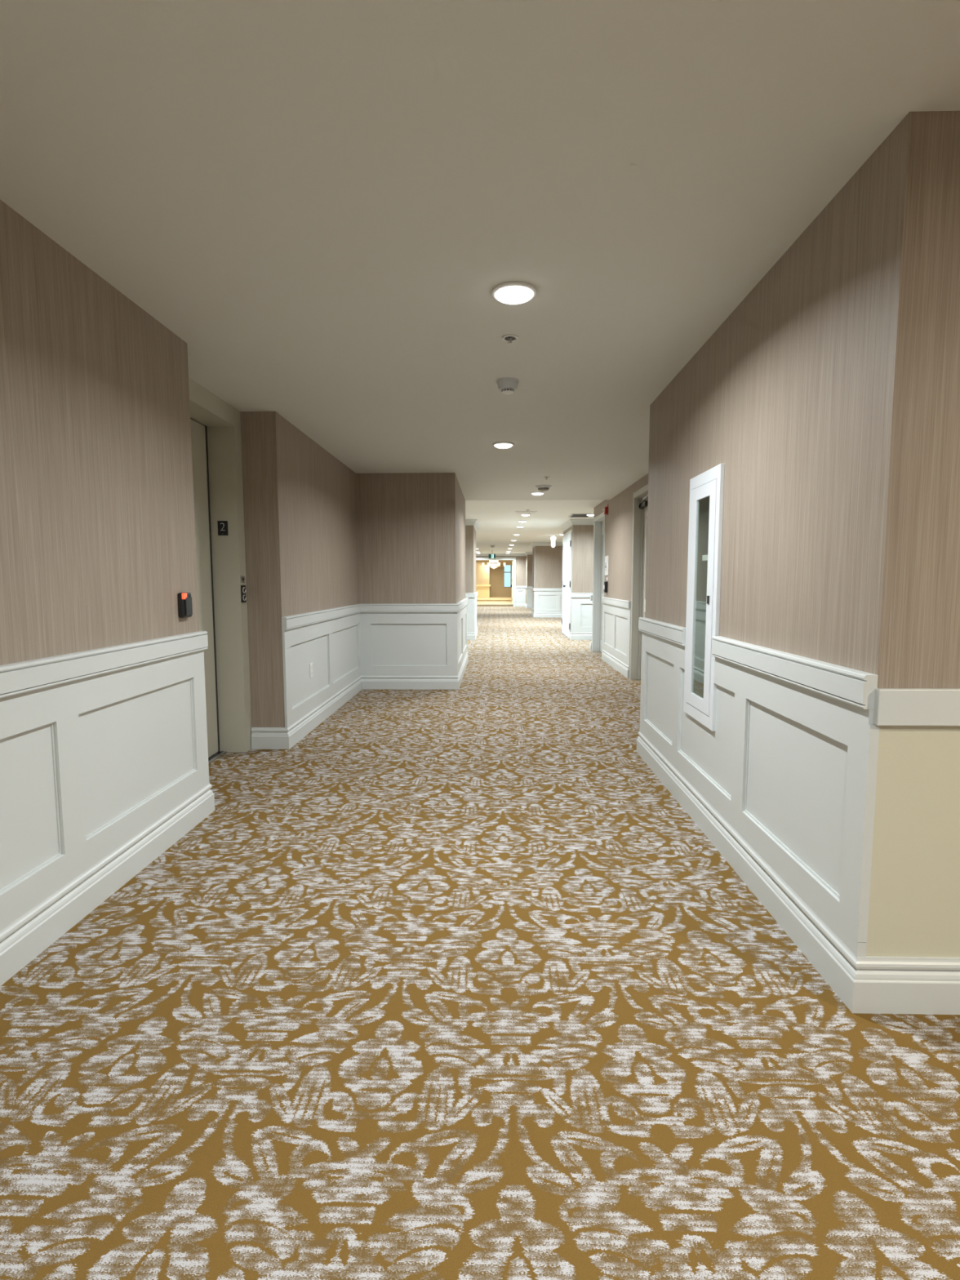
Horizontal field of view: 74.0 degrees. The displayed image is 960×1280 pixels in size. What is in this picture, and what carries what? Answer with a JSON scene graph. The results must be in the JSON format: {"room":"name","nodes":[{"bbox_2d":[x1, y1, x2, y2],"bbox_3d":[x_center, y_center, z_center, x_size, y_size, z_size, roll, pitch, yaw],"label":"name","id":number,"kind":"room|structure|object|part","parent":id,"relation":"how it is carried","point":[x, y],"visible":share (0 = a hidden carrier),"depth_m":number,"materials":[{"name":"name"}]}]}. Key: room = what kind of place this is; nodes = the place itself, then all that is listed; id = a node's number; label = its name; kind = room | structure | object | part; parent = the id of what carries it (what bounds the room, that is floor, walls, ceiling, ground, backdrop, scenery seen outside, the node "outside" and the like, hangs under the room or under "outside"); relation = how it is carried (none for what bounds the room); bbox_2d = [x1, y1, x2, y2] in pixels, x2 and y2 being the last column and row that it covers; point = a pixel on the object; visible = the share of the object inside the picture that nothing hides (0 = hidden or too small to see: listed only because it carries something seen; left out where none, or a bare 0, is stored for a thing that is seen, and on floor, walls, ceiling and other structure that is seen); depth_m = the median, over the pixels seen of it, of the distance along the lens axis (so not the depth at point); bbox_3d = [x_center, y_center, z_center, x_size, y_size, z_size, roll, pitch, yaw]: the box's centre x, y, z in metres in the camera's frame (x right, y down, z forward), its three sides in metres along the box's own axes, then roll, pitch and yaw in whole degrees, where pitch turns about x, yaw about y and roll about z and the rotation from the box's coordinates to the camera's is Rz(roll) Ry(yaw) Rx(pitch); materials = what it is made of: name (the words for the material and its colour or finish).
{"room":"hotel corridor","nodes":[
{"label":"hotel corridor","id":0,"kind":"room"},
{"bbox_2d":[0,200,358,727],"bbox_3d":[-2.032,-0.177,2.182,1.034,2.453,10.280,0,5,1],"label":"wall","id":1,"kind":"structure","parent":0,"point":[98,543],"depth_m":2.64,"materials":[{"name":"paper"}]},
{"bbox_2d":[0,631,208,697],"bbox_3d":[-1.542,0.295,0.236,0.038,0.097,6.342,0,5,1],"label":"trim","id":2,"kind":"structure","parent":1,"relation":"attached to","point":[18,677],"depth_m":2.41,"materials":[{"name":"white paint"}]},
{"bbox_2d":[0,649,208,930],"bbox_3d":[-1.551,0.731,0.272,0.018,0.800,6.332,0,5,1],"label":"wainscot","id":3,"kind":"structure","parent":1,"relation":"attached to","point":[87,765],"depth_m":2.45,"materials":[{"name":"white paint"}]},
{"bbox_2d":[0,782,214,986],"bbox_3d":[-1.674,1.148,0.323,0.298,0.160,6.350,0,5,1],"label":"baseboard","id":4,"kind":"structure","parent":1,"relation":"attached to","point":[25,938],"depth_m":2.43,"materials":[{"name":"white paint"}]},
{"bbox_2d":[177,592,192,617],"bbox_3d":[-1.473,-0.175,3.188,0.036,0.124,0.091,0,5,1],"label":"card reader","id":5,"kind":"object","parent":1,"relation":"attached to","point":[184,606],"visible":1,"depth_m":3.16,"materials":[{"name":"black plastic"}]},
{"bbox_2d":[182,592,186,599],"bbox_3d":[-1.463,-0.217,3.155,0.013,0.030,0.034,0,5,1],"label":"light","id":6,"kind":"object","parent":5,"relation":"attached to","point":[184,594],"depth_m":3.15,"materials":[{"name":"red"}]},
{"bbox_2d":[281,613,360,727],"bbox_3d":[-1.415,0.191,6.037,0.018,0.800,2.644,0,5,1],"label":"wainscot","id":7,"kind":"structure","parent":1,"relation":"attached to","point":[333,646],"depth_m":5.62,"materials":[{"name":"white paint"}]},
{"bbox_2d":[309,662,313,678],"bbox_3d":[-1.432,0.259,5.420,0.009,0.120,0.072,0,5,1],"label":"wall outlet","id":8,"kind":"object","parent":7,"relation":"attached to","point":[310,664],"visible":1,"depth_m":5.41,"materials":[{"name":"white plastic"}]},
{"bbox_2d":[355,472,465,604],"bbox_3d":[-1.324,-0.771,8.524,2.150,2.452,2.490,0,5,1],"label":"wall","id":9,"kind":"structure","parent":0,"point":[411,526],"depth_m":7.23,"materials":[{"name":"paper"}]},
{"bbox_2d":[251,651,468,749],"bbox_3d":[-1.335,0.492,7.336,2.184,0.160,5.218,0,5,1],"label":"baseboard","id":10,"kind":"structure","parent":9,"relation":"attached to","point":[262,738],"depth_m":6.30,"materials":[{"name":"white paint"}]},
{"bbox_2d":[281,597,468,630],"bbox_3d":[-1.335,-0.362,7.266,2.188,0.097,5.207,0,5,1],"label":"trim","id":11,"kind":"structure","parent":9,"relation":"attached to","point":[289,622],"depth_m":7.19,"materials":[{"name":"white paint"}]},
{"bbox_2d":[360,612,457,675],"bbox_3d":[-0.828,0.070,7.331,1.130,0.800,0.018,0,5,1],"label":"wainscot","id":12,"kind":"structure","parent":9,"relation":"attached to","point":[393,643],"depth_m":7.33,"materials":[{"name":"white paint"}]},
{"bbox_2d":[457,605,466,675],"bbox_3d":[-0.239,-0.048,8.574,0.018,0.800,2.534,0,5,1],"label":"wainscot","id":13,"kind":"structure","parent":9,"relation":"attached to","point":[461,615],"depth_m":8.45,"materials":[{"name":"white paint"}]},
{"bbox_2d":[465,525,475,593],"bbox_3d":[-1.188,-1.338,14.284,2.150,2.510,1.770,0,5,1],"label":"wall","id":14,"kind":"structure","parent":0,"point":[470,532],"depth_m":13.36,"materials":[{"name":"paper"}]},
{"bbox_2d":[466,597,474,632],"bbox_3d":[-1.200,-0.503,13.465,2.164,0.800,0.018,0,5,1],"label":"wainscot","id":15,"kind":"structure","parent":14,"relation":"attached to","point":[470,606],"depth_m":13.43,"materials":[{"name":"white paint"}]},
{"bbox_2d":[465,591,477,597],"bbox_3d":[-1.168,-1.021,14.314,2.188,0.097,1.846,0,5,1],"label":"trim","id":16,"kind":"structure","parent":14,"relation":"attached to","point":[474,594],"depth_m":13.38,"materials":[{"name":"white paint"}]},
{"bbox_2d":[466,626,477,639],"bbox_3d":[-1.169,-0.168,14.393,2.184,0.160,1.838,0,5,1],"label":"baseboard","id":17,"kind":"structure","parent":14,"relation":"attached to","point":[470,636],"depth_m":13.46,"materials":[{"name":"white paint"}]},
{"bbox_2d":[465,519,479,531],"bbox_3d":[-1.147,-2.528,14.172,2.235,0.120,1.940,0,5,1],"label":"trim","id":18,"kind":"structure","parent":14,"relation":"attached to","point":[474,522],"depth_m":13.25,"materials":[{"name":"white paint"}]},
{"bbox_2d":[474,596,476,631],"bbox_3d":[-0.103,-0.585,14.322,0.018,0.800,1.784,0,5,1],"label":"wainscot","id":19,"kind":"structure","parent":14,"relation":"attached to","point":[475,598],"depth_m":14.61,"materials":[{"name":"white paint"}]},
{"bbox_2d":[0,606,959,1279],"bbox_3d":[1.023,0.049,13.694,7.000,0.150,33.700,0,5,1],"label":"floor","id":20,"kind":"structure","parent":0,"point":[434,984],"depth_m":1.73,"materials":[{"name":"carpet"}]},
{"bbox_2d":[0,0,959,500],"bbox_3d":[0.775,-1.652,3.127,7.000,0.300,12.970,0,5,1],"label":"ceiling","id":21,"kind":"structure","parent":0,"point":[327,202],"depth_m":1.91,"materials":[{"name":"white paint"}]},
{"bbox_2d":[493,441,514,448],"bbox_3d":[0.207,-1.720,5.648,0.190,0.032,0.190,0,5,1],"label":"recessed light","id":22,"kind":"object","parent":21,"relation":"in","point":[500,444],"visible":1,"depth_m":5.59,"materials":[{"name":"white"}]},
{"bbox_2d":[496,377,519,395],"bbox_3d":[0.168,-1.529,3.861,0.134,0.079,0.134,0,5,1],"label":"smoke detector","id":23,"kind":"object","parent":21,"relation":"attached to","point":[507,385],"visible":1,"depth_m":3.82,"materials":[{"name":"grey plastic"}]},
{"bbox_2d":[501,334,518,344],"bbox_3d":[0.150,-1.490,3.172,0.086,0.029,0.086,0,5,1],"label":"sprinkler","id":24,"kind":"object","parent":21,"relation":"attached to","point":[508,338],"visible":1,"depth_m":3.17,"materials":[{"name":"white metal"}]},
{"bbox_2d":[491,281,537,304],"bbox_3d":[0.143,-1.441,2.668,0.190,0.032,0.190,0,5,1],"label":"recessed light","id":25,"kind":"object","parent":21,"relation":"in","point":[508,292],"visible":1,"depth_m":2.63,"materials":[{"name":"white plastic"}]},
{"bbox_2d":[530,491,544,495],"bbox_3d":[0.793,-2.014,8.784,0.190,0.032,0.190,0,5,1],"label":"recessed light","id":26,"kind":"object","parent":21,"relation":"in","point":[536,493],"visible":1,"depth_m":8.73,"materials":[{"name":"white plastic"}]},
{"bbox_2d":[535,484,551,491],"bbox_3d":[0.814,-1.941,8.168,0.210,0.062,0.210,0,5,1],"label":"ceiling speaker","id":27,"kind":"object","parent":21,"relation":"attached to","point":[540,487],"visible":1,"depth_m":8.11,"materials":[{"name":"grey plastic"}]},
{"bbox_2d":[537,487,549,491],"bbox_3d":[0.814,-1.927,8.169,0.144,0.032,0.143,0,5,1],"label":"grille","id":28,"kind":"object","parent":27,"relation":"attached to","point":[542,489],"depth_m":8.12,"materials":[{"name":"grey metal"}]},
{"bbox_2d":[475,564,489,584],"bbox_3d":[-1.075,-3.649,37.660,3.270,2.260,1.600,0,5,1],"label":"wall","id":29,"kind":"structure","parent":0,"point":[482,574],"depth_m":36.82,"materials":[{"name":"beige paint"}]},
{"bbox_2d":[475,586,489,597],"bbox_3d":[-1.087,-2.772,36.931,3.282,0.650,0.015,0,5,1],"label":"wainscot","id":30,"kind":"structure","parent":29,"relation":"attached to","point":[482,591],"depth_m":36.89,"materials":[{"name":"beige paint"}]},
{"bbox_2d":[475,584,490,586],"bbox_3d":[-1.045,-3.218,37.669,3.330,0.100,1.660,0,5,1],"label":"trim","id":31,"kind":"structure","parent":29,"relation":"attached to","point":[476,584],"depth_m":36.81,"materials":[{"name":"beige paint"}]},
{"bbox_2d":[475,560,513,564],"bbox_3d":[0.140,-4.378,35.503,5.800,0.410,0.300,0,5,1],"label":"wall","id":32,"kind":"structure","parent":0,"point":[477,562],"depth_m":35.34,"materials":[{"name":"beige paint"}]},
{"bbox_2d":[476,596,513,606],"bbox_3d":[0.120,-2.040,34.718,5.800,0.400,8.500,0,5,1],"label":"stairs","id":33,"kind":"structure","parent":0,"point":[490,597],"depth_m":33.92,"materials":[{"name":"beige wood"}]},
{"bbox_2d":[476,599,511,599],"bbox_3d":[0.153,-2.163,33.967,5.500,0.045,0.090,0,5,1],"label":"stair nosing","id":34,"kind":"structure","parent":33,"relation":"on","point":[477,599],"depth_m":33.91,"materials":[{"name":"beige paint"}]},
{"bbox_2d":[476,603,513,604],"bbox_3d":[0.070,-1.718,30.494,5.500,0.045,0.090,0,5,1],"label":"stair nosing","id":35,"kind":"structure","parent":33,"relation":"on","point":[477,603],"depth_m":30.43,"materials":[{"name":"beige paint"}]},
{"bbox_2d":[475,555,525,603],"bbox_3d":[1.417,-2.840,30.302,6.900,2.510,0.120,0,5,1],"label":"wall","id":36,"kind":"structure","parent":0,"point":[520,560],"depth_m":30.18,"materials":[{"name":"paper"}]},
{"bbox_2d":[475,557,515,606],"bbox_3d":[0.637,-2.755,30.326,2.130,2.340,0.185,0,5,1],"label":"trim","id":37,"kind":"structure","parent":36,"relation":"attached to","point":[477,558],"depth_m":30.15,"materials":[{"name":"white paint"}]},
{"bbox_2d":[475,551,532,555],"bbox_3d":[1.392,-3.941,29.243,6.600,0.120,1.785,0,5,1],"label":"trim","id":38,"kind":"structure","parent":36,"relation":"attached to","point":[526,553],"depth_m":30.08,"materials":[{"name":"white paint"}]},
{"bbox_2d":[510,560,512,603],"bbox_3d":[1.528,-2.804,30.886,0.114,2.050,1.000,0,5,1],"label":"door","id":39,"kind":"structure","parent":36,"relation":"in","point":[511,585],"depth_m":30.42,"materials":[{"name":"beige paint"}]},
{"bbox_2d":[489,564,513,596],"bbox_3d":[0.211,-3.605,38.512,5.800,2.510,0.150,0,5,1],"label":"wall","id":40,"kind":"structure","parent":0,"point":[496,575],"depth_m":38.44,"materials":[{"name":"beige paint"}]},
{"bbox_2d":[503,566,511,587],"bbox_3d":[1.654,-3.862,38.439,0.430,1.370,0.100,0,5,1],"label":"window frame","id":41,"kind":"structure","parent":40,"relation":"in","point":[504,566],"depth_m":38.40,"materials":[{"name":"grey paint"}]},
{"bbox_2d":[525,554,532,604],"bbox_3d":[3.420,-2.754,29.349,2.550,2.510,1.700,0,5,1],"label":"wall","id":42,"kind":"structure","parent":0,"point":[529,557],"depth_m":28.52,"materials":[{"name":"paper"}]},
{"bbox_2d":[515,587,525,603],"bbox_3d":[1.936,-2.081,30.292,0.460,0.800,0.018,0,5,1],"label":"wainscot","id":43,"kind":"structure","parent":42,"relation":"attached to","point":[520,592],"depth_m":30.28,"materials":[{"name":"white paint"}]},
{"bbox_2d":[515,603,531,608],"bbox_3d":[3.192,-1.583,29.447,3.010,0.160,1.734,0,5,1],"label":"baseboard","id":44,"kind":"structure","parent":42,"relation":"attached to","point":[525,605],"depth_m":30.31,"materials":[{"name":"white paint"}]},
{"bbox_2d":[515,586,532,588],"bbox_3d":[3.190,-2.435,29.365,3.010,0.097,1.738,0,5,1],"label":"trim","id":45,"kind":"structure","parent":42,"relation":"attached to","point":[526,587],"depth_m":29.77,"materials":[{"name":"white paint"}]},
{"bbox_2d":[527,588,531,604],"bbox_3d":[3.394,-1.922,28.564,2.564,0.800,0.018,0,5,1],"label":"wainscot","id":46,"kind":"structure","parent":42,"relation":"attached to","point":[529,590],"depth_m":28.59,"materials":[{"name":"white paint"}]},
{"bbox_2d":[465,499,604,553],"bbox_3d":[0.772,-3.649,24.139,8.000,0.250,29.230,0,5,1],"label":"ceiling","id":47,"kind":"structure","parent":0,"point":[498,521],"depth_m":13.28,"materials":[{"name":"white paint"}]},
{"bbox_2d":[488,550,495,558],"bbox_3d":[0.511,-3.632,27.075,0.290,0.328,0.098,0,5,1],"label":"exit sign","id":48,"kind":"object","parent":47,"relation":"hanging from","point":[491,556],"visible":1,"depth_m":27.05,"materials":[{"name":"teal plastic"}]},
{"bbox_2d":[481,560,505,568],"bbox_3d":[0.714,-4.009,32.962,1.220,0.675,1.073,0,5,1],"label":"chandelier","id":49,"kind":"object","parent":47,"relation":"hanging from","point":[493,564],"visible":0.86,"depth_m":32.78,"materials":[{"name":"white glass"}]},
{"bbox_3d":[0.714,-3.924,32.970,0.470,0.505,0.470,0,5,1],"label":"lamp shade","id":50,"kind":"part","parent":49,"relation":"part of","materials":[{"name":"beige"}]},
{"bbox_2d":[515,511,537,513],"bbox_3d":[0.850,-2.362,11.795,0.400,0.014,0.260,0,5,1],"label":"ceiling vent","id":51,"kind":"object","parent":47,"relation":"in","point":[516,512],"visible":1,"depth_m":11.72,"materials":[{"name":"white plastic"}]},
{"bbox_2d":[549,535,556,547],"bbox_3d":[2.066,-2.761,17.977,0.230,0.375,0.230,0,5,1],"label":"pendant light","id":52,"kind":"object","parent":47,"relation":"hanging from","point":[553,539],"visible":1,"depth_m":17.93,"materials":[{"name":"white glass"}]},
{"bbox_2d":[568,513,593,517],"bbox_3d":[1.954,-2.421,12.406,0.400,0.014,0.600,0,5,1],"label":"ceiling vent","id":53,"kind":"object","parent":47,"relation":"in","point":[572,515],"visible":0.91,"depth_m":12.32,"materials":[{"name":"grey plastic"}]},
{"bbox_2d":[532,546,562,588],"bbox_3d":[3.187,-2.070,22.034,2.670,2.510,1.400,0,5,1],"label":"wall","id":54,"kind":"structure","parent":0,"point":[547,561],"depth_m":21.32,"materials":[{"name":"paper"}]},
{"bbox_2d":[531,591,534,612],"bbox_3d":[1.844,-1.318,22.129,0.018,0.800,1.414,0,5,1],"label":"wainscot","id":55,"kind":"structure","parent":54,"relation":"attached to","point":[532,592],"depth_m":22.52,"materials":[{"name":"white paint"}]},
{"bbox_2d":[529,542,562,547],"bbox_3d":[3.142,-3.260,21.924,2.755,0.120,1.570,0,5,1],"label":"trim","id":56,"kind":"structure","parent":54,"relation":"attached to","point":[532,544],"depth_m":21.21,"materials":[{"name":"white paint"}]},
{"bbox_2d":[531,611,561,617],"bbox_3d":[3.172,-0.900,22.144,2.704,0.160,1.468,0,5,1],"label":"baseboard","id":57,"kind":"structure","parent":54,"relation":"attached to","point":[533,615],"depth_m":21.44,"materials":[{"name":"white paint"}]},
{"bbox_2d":[531,587,562,591],"bbox_3d":[3.168,-1.753,22.064,2.708,0.097,1.476,0,5,1],"label":"trim","id":58,"kind":"structure","parent":54,"relation":"attached to","point":[532,588],"depth_m":21.35,"materials":[{"name":"white paint"}]},
{"bbox_2d":[533,591,562,613],"bbox_3d":[3.164,-1.252,21.399,2.684,0.800,0.018,0,5,1],"label":"wainscot","id":59,"kind":"structure","parent":54,"relation":"attached to","point":[544,602],"depth_m":21.42,"materials":[{"name":"white paint"}]},
{"bbox_2d":[563,524,593,592],"bbox_3d":[3.148,-1.343,14.257,2.380,2.510,1.920,0,5,1],"label":"wall","id":60,"kind":"structure","parent":0,"point":[582,535],"depth_m":13.29,"materials":[{"name":"paper"}]},
{"bbox_2d":[561,528,572,638],"bbox_3d":[1.916,-1.243,14.285,0.085,2.310,1.700,0,5,1],"label":"door","id":61,"kind":"structure","parent":60,"relation":"in","point":[566,583],"depth_m":14.10,"materials":[{"name":"white paint"}]},
{"bbox_2d":[560,518,593,532],"bbox_3d":[3.102,-2.529,14.104,2.465,0.120,2.005,0,5,1],"label":"trim","id":62,"kind":"structure","parent":60,"relation":"attached to","point":[570,522],"depth_m":13.19,"materials":[{"name":"white paint"}]},
{"bbox_2d":[569,631,591,639],"bbox_3d":[3.111,-0.085,13.424,2.414,0.160,0.094,0,5,1],"label":"baseboard","id":63,"kind":"structure","parent":60,"relation":"attached to","point":[573,636],"depth_m":13.40,"materials":[{"name":"white paint"}]},
{"bbox_2d":[570,592,592,597],"bbox_3d":[3.107,-0.938,13.342,2.418,0.097,0.098,0,5,1],"label":"trim","id":64,"kind":"structure","parent":60,"relation":"attached to","point":[572,594],"depth_m":13.32,"materials":[{"name":"white paint"}]},
{"bbox_2d":[571,597,592,632],"bbox_3d":[3.119,-0.501,13.363,2.394,0.800,0.018,0,5,1],"label":"wainscot","id":65,"kind":"structure","parent":60,"relation":"attached to","point":[581,607],"depth_m":13.38,"materials":[{"name":"white paint"}]},
{"bbox_2d":[591,473,648,633],"bbox_3d":[2.065,-0.745,7.873,0.300,2.510,6.790,0,5,1],"label":"wall","id":66,"kind":"structure","parent":0,"point":[619,520],"depth_m":8.82,"materials":[{"name":"paper"}]},
{"bbox_2d":[591,511,605,652],"bbox_3d":[2.046,-0.906,10.606,0.166,2.324,1.088,0,5,1],"label":"door","id":67,"kind":"structure","parent":66,"relation":"in","point":[599,524],"depth_m":11.04,"materials":[{"name":"white paint"}]},
{"bbox_2d":[603,581,607,592],"bbox_3d":[1.935,-0.816,9.824,0.052,0.170,0.100,0,5,1],"label":"reader","id":68,"kind":"object","parent":66,"relation":"attached to","point":[605,586],"visible":1,"depth_m":9.78,"materials":[{"name":"black plastic"}]},
{"bbox_2d":[603,504,608,515],"bbox_3d":[1.927,-2.002,9.804,0.068,0.155,0.130,0,5,1],"label":"fire alarm strobe","id":69,"kind":"object","parent":66,"relation":"attached to","point":[606,508],"visible":1,"depth_m":9.75,"materials":[{"name":"red plastic"}]},
{"bbox_2d":[604,555,608,575],"bbox_3d":[1.950,-1.150,9.848,0.023,0.296,0.270,0,5,1],"label":"notice","id":70,"kind":"object","parent":66,"relation":"attached to","point":[606,557],"visible":1,"depth_m":9.79,"materials":[{"name":"white paper"}]},
{"bbox_2d":[601,648,629,678],"bbox_3d":[1.927,0.317,9.141,0.034,0.160,1.980,0,5,1],"label":"baseboard","id":71,"kind":"structure","parent":66,"relation":"attached to","point":[611,660],"depth_m":8.93,"materials":[{"name":"white paint"}]},
{"bbox_2d":[602,603,631,671],"bbox_3d":[1.934,-0.101,9.105,0.018,0.800,2.035,0,5,1],"label":"wainscot","id":72,"kind":"structure","parent":66,"relation":"attached to","point":[616,620],"depth_m":8.98,"materials":[{"name":"white paint"}]},
{"bbox_2d":[602,596,631,608],"bbox_3d":[1.924,-0.535,9.062,0.038,0.097,1.990,0,5,1],"label":"trim","id":73,"kind":"structure","parent":66,"relation":"attached to","point":[618,602],"depth_m":8.80,"materials":[{"name":"white paint"}]},
{"bbox_2d":[629,484,648,679],"bbox_3d":[1.973,-0.615,7.491,0.166,2.324,1.048,0,5,1],"label":"door","id":74,"kind":"structure","parent":66,"relation":"in","point":[640,500],"depth_m":7.92,"materials":[{"name":"grey paint"}]},
{"bbox_2d":[644,111,959,688],"bbox_3d":[2.609,-0.271,3.103,2.931,2.452,2.770,0,5,1],"label":"wall","id":75,"kind":"structure","parent":0,"point":[828,398],"depth_m":1.95,"materials":[{"name":"paper"}]},
{"bbox_2d":[638,617,685,645],"bbox_3d":[1.475,-0.065,4.042,0.697,0.097,1.068,0,5,1],"label":"trim","id":76,"kind":"structure","parent":75,"relation":"attached to","point":[674,633],"depth_m":3.91,"materials":[{"name":"white paint"}]},
{"bbox_2d":[683,463,724,731],"bbox_3d":[1.222,-0.212,3.256,0.209,1.268,0.468,0,5,1],"label":"fire extinguisher cabinet","id":77,"kind":"object","parent":75,"relation":"attached to","point":[707,488],"visible":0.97,"depth_m":3.33,"materials":[{"name":"white metal"}]},
{"bbox_3d":[1.131,-0.212,3.258,0.015,1.142,0.372,0,5,1],"label":"door","id":78,"kind":"part","parent":77,"relation":"part of","materials":[{"name":"white metal"}]},
{"bbox_2d":[702,554,707,560],"bbox_3d":[1.134,-0.415,3.212,0.001,0.028,0.080,0,5,1],"label":"tag","id":79,"kind":"object","parent":77,"relation":"in","point":[704,557],"visible":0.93,"depth_m":3.21,"materials":[{"name":"white plastic"}]},
{"bbox_2d":[640,631,874,955],"bbox_3d":[1.136,0.451,3.212,0.018,0.800,2.784,0,5,1],"label":"wainscot","id":80,"kind":"structure","parent":75,"relation":"attached to","point":[784,763],"depth_m":2.37,"materials":[{"name":"white paint"}]},
{"bbox_2d":[711,635,878,709],"bbox_3d":[1.107,0.088,2.410,0.038,0.097,1.257,0,5,1],"label":"trim","id":81,"kind":"structure","parent":75,"relation":"attached to","point":[852,686],"depth_m":2.13,"materials":[{"name":"white paint"}]},
{"bbox_2d":[636,730,959,1014],"bbox_3d":[2.594,0.870,3.213,2.965,0.160,2.832,0,5,1],"label":"baseboard","id":82,"kind":"structure","parent":75,"relation":"attached to","point":[868,984],"depth_m":2.01,"materials":[{"name":"white paint"}]},
{"bbox_2d":[866,725,959,957],"bbox_3d":[2.581,0.584,1.790,2.923,0.695,0.004,0,5,1],"label":"wall","id":83,"kind":"structure","parent":0,"point":[914,910],"depth_m":1.82,"materials":[{"name":"beige paint"}]},
{"bbox_2d":[855,724,879,956],"bbox_3d":[1.107,0.584,1.822,0.027,0.695,0.008,0,5,1],"label":"trim","id":84,"kind":"structure","parent":83,"relation":"attached to","point":[873,730],"depth_m":1.82,"materials":[{"name":"white paint"}]},
{"bbox_2d":[873,688,959,725],"bbox_3d":[2.573,0.188,1.744,2.937,0.103,0.022,0,5,1],"label":"trim","id":85,"kind":"structure","parent":83,"relation":"attached to","point":[892,706],"depth_m":1.76,"materials":[{"name":"white paint"}]},
{"bbox_3d":[-2.255,-0.352,4.059,0.500,2.452,1.240,0,5,1],"label":"wall","id":86,"kind":"structure","parent":0,"visible":0},
{"bbox_2d":[188,377,251,764],"bbox_3d":[-1.844,-0.351,4.049,0.241,2.452,1.240,0,5,1],"label":"door","id":87,"kind":"structure","parent":86,"relation":"in","point":[215,424],"depth_m":4.52,"materials":[{"name":"metal"}]},
{"bbox_3d":[-1.940,-0.287,4.022,0.040,2.306,1.030,0,5,1],"label":"panel","id":88,"kind":"part","parent":87,"relation":"part of","materials":[{"name":"metal"}]},
{"bbox_3d":[-1.913,0.867,4.145,0.090,0.008,1.060,0,5,1],"label":"sill","id":89,"kind":"part","parent":87,"relation":"part of","materials":[{"name":"silver metal"}]},
{"bbox_2d":[217,520,227,535],"bbox_3d":[-1.823,-0.793,4.517,0.072,0.102,0.005,0,5,1],"label":"number sign","id":90,"kind":"object","parent":87,"relation":"attached to","point":[222,525],"visible":1,"depth_m":4.52,"materials":[{"name":"black plastic"}]},
{"bbox_2d":[240,576,244,582],"bbox_3d":[-1.707,-0.438,4.593,0.009,0.044,0.060,0,5,1],"label":"switch plate","id":91,"kind":"object","parent":87,"relation":"attached to","point":[242,578],"visible":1,"depth_m":4.59,"materials":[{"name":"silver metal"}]},
{"bbox_2d":[240,585,246,602],"bbox_3d":[-1.706,-0.333,4.602,0.012,0.124,0.076,0,5,1],"label":"button","id":92,"kind":"object","parent":87,"relation":"attached to","point":[243,597],"visible":1,"depth_m":4.58,"materials":[{"name":"black plastic"}]}
]}

